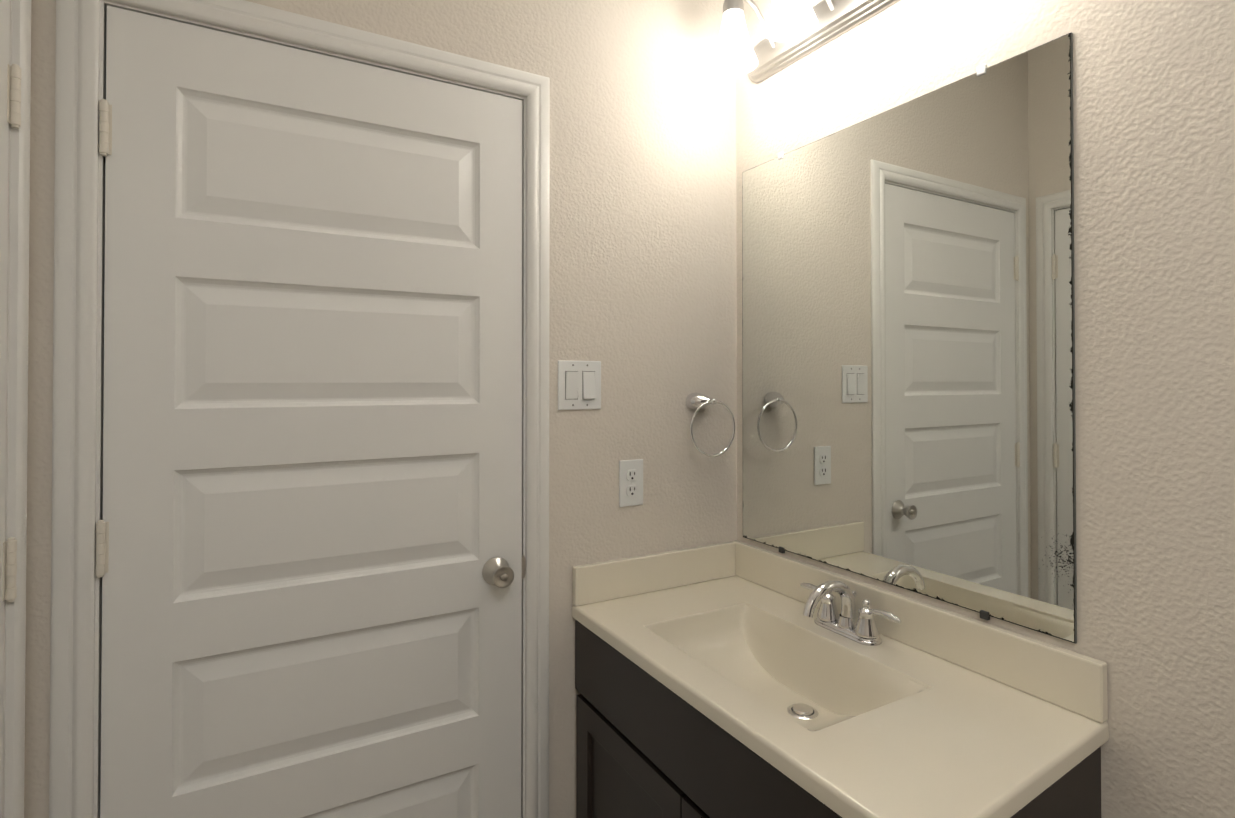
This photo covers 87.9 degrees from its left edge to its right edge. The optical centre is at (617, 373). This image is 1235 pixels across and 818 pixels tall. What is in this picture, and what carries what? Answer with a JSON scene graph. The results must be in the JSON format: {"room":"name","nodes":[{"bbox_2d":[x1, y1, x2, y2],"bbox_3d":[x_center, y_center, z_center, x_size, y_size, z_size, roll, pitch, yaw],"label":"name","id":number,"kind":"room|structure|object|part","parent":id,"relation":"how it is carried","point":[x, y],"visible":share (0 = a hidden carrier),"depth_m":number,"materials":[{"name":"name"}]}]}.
{"room":"bathroom","nodes":[
{"label":"bathroom","id":0,"kind":"room"},
{"bbox_2d":[24,0,736,817],"bbox_3d":[-0.348,0.031,1.473,1.740,2.740,0.120,0,-1,-30],"label":"wall","id":1,"kind":"structure","parent":0,"point":[642,206],"depth_m":1.59,"materials":[{"name":"beige paint"}]},
{"bbox_2d":[0,0,20,817],"bbox_3d":[-0.726,0.371,0.643,0.096,2.027,0.770,0,-1,-30],"label":"door","id":2,"kind":"structure","parent":1,"relation":"in","point":[4,63],"depth_m":0.96,"materials":[{"name":"white paint"}]},
{"bbox_3d":[-0.918,0.329,0.968,0.014,1.602,0.016,0,-1,-30],"label":"side door hinges","id":3,"kind":"part","parent":2,"relation":"part of","materials":[{"name":"metal"}]},
{"bbox_2d":[2,0,549,817],"bbox_3d":[-0.421,0.345,0.898,1.049,2.101,1.043,0,-1,-30],"label":"door frame","id":4,"kind":"structure","parent":1,"relation":"attached to","point":[73,524],"depth_m":1.08,"materials":[{"name":"white paint"}]},
{"bbox_2d":[522,555,525,577],"bbox_3d":[-0.216,0.443,1.476,0.010,0.052,0.007,0,-1,-30],"label":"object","id":5,"kind":"structure","parent":4,"relation":"attached to","point":[523,566],"depth_m":1.47,"materials":[{"name":"grey metal"}]},
{"bbox_2d":[95,6,521,817],"bbox_3d":[-0.549,0.378,1.272,0.770,2.027,0.096,0,-1,-30],"label":"back door","id":6,"kind":"structure","parent":1,"relation":"in","point":[312,446],"depth_m":1.26,"materials":[{"name":"white paint"}]},
{"bbox_3d":[-0.880,0.330,1.092,0.016,1.602,0.014,0,-1,-30],"label":"back door hinges","id":7,"kind":"part","parent":6,"relation":"part of","materials":[{"name":"metal"}]},
{"bbox_3d":[-0.259,0.443,1.416,0.063,0.063,0.061,0,-1,-30],"label":"knob","id":8,"kind":"part","parent":6,"relation":"part of","materials":[{"name":"grey metal"}]},
{"bbox_2d":[558,360,600,409],"bbox_3d":[-0.090,0.027,1.544,0.116,0.118,0.012,0,-1,-30],"label":"light switch","id":9,"kind":"object","parent":1,"relation":"attached to","point":[579,385],"visible":1,"depth_m":1.54,"materials":[{"name":"white plastic"}]},
{"bbox_2d":[619,459,642,506],"bbox_3d":[0.036,0.275,1.615,0.070,0.116,0.008,0,-1,-30],"label":"electrical outlet","id":10,"kind":"object","parent":1,"relation":"attached to","point":[630,482],"visible":1,"depth_m":1.61,"materials":[{"name":"white plastic"}]},
{"bbox_2d":[686,392,734,456],"bbox_3d":[0.237,0.134,1.717,0.150,0.170,0.079,0,-1,-30],"label":"towel ring","id":11,"kind":"object","parent":1,"relation":"attached to","point":[696,401],"visible":0.98,"depth_m":1.69,"materials":[{"name":"silver metal"}]},
{"bbox_2d":[736,0,1234,817],"bbox_3d":[1.206,0.020,0.378,0.120,2.740,3.320,0,-1,-30],"label":"wall","id":12,"kind":"structure","parent":0,"point":[1154,184],"depth_m":0.98,"materials":[{"name":"beige paint"}]},
{"bbox_2d":[709,0,899,82],"bbox_3d":[0.463,-0.848,1.351,0.218,0.182,0.800,0,-1,-30],"label":"sconce","id":13,"kind":"object","parent":12,"relation":"attached to","point":[794,31],"visible":1,"depth_m":1.52,"materials":[{"name":"white glass"}]},
{"bbox_2d":[572,540,1107,722],"bbox_3d":[0.332,0.503,1.271,0.508,0.092,0.892,0,-1,-30],"label":"backsplash","id":14,"kind":"structure","parent":12,"relation":"attached to","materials":[{"name":"beige stone"}]},
{"bbox_2d":[742,32,1076,643],"bbox_3d":[0.547,-0.058,1.407,0.009,1.022,0.818,0,-1,-30],"label":"mirror","id":15,"kind":"object","parent":12,"relation":"attached to","point":[908,323],"visible":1,"depth_m":1.27,"materials":[{"name":"clear glass"}]},
{"bbox_3d":[0.472,1.437,0.016,1.740,0.100,3.440,0,-1,-30],"label":"floor","id":16,"kind":"structure","parent":0,"visible":0},
{"bbox_2d":[572,540,1108,817],"bbox_3d":[0.342,0.928,1.250,0.508,0.942,0.932,0,-1,-30],"label":"bathroom vanity","id":17,"kind":"object","parent":16,"relation":"on","point":[729,679],"visible":1,"depth_m":1.17,"materials":[{"name":"espresso wood"},{"name":"cultured marble"},{"name":"chrome"}]},
{"bbox_3d":[0.016,1.017,1.337,0.018,0.515,0.426,0,-1,-30],"label":"door","id":18,"kind":"part","parent":17,"relation":"part of","materials":[{"name":"black wood"}]},
{"bbox_3d":[0.228,1.014,0.964,0.018,0.515,0.426,0,-1,-30],"label":"door","id":19,"kind":"part","parent":17,"relation":"part of","materials":[{"name":"black wood"}]},
{"bbox_2d":[800,580,900,645],"bbox_3d":[0.447,0.491,1.343,0.153,0.116,0.262,0,-1,-30],"label":"faucet","id":20,"kind":"object","parent":17,"relation":"on","point":[864,630],"visible":0.98,"depth_m":1.34,"materials":[{"name":"silver metal"}]}
]}

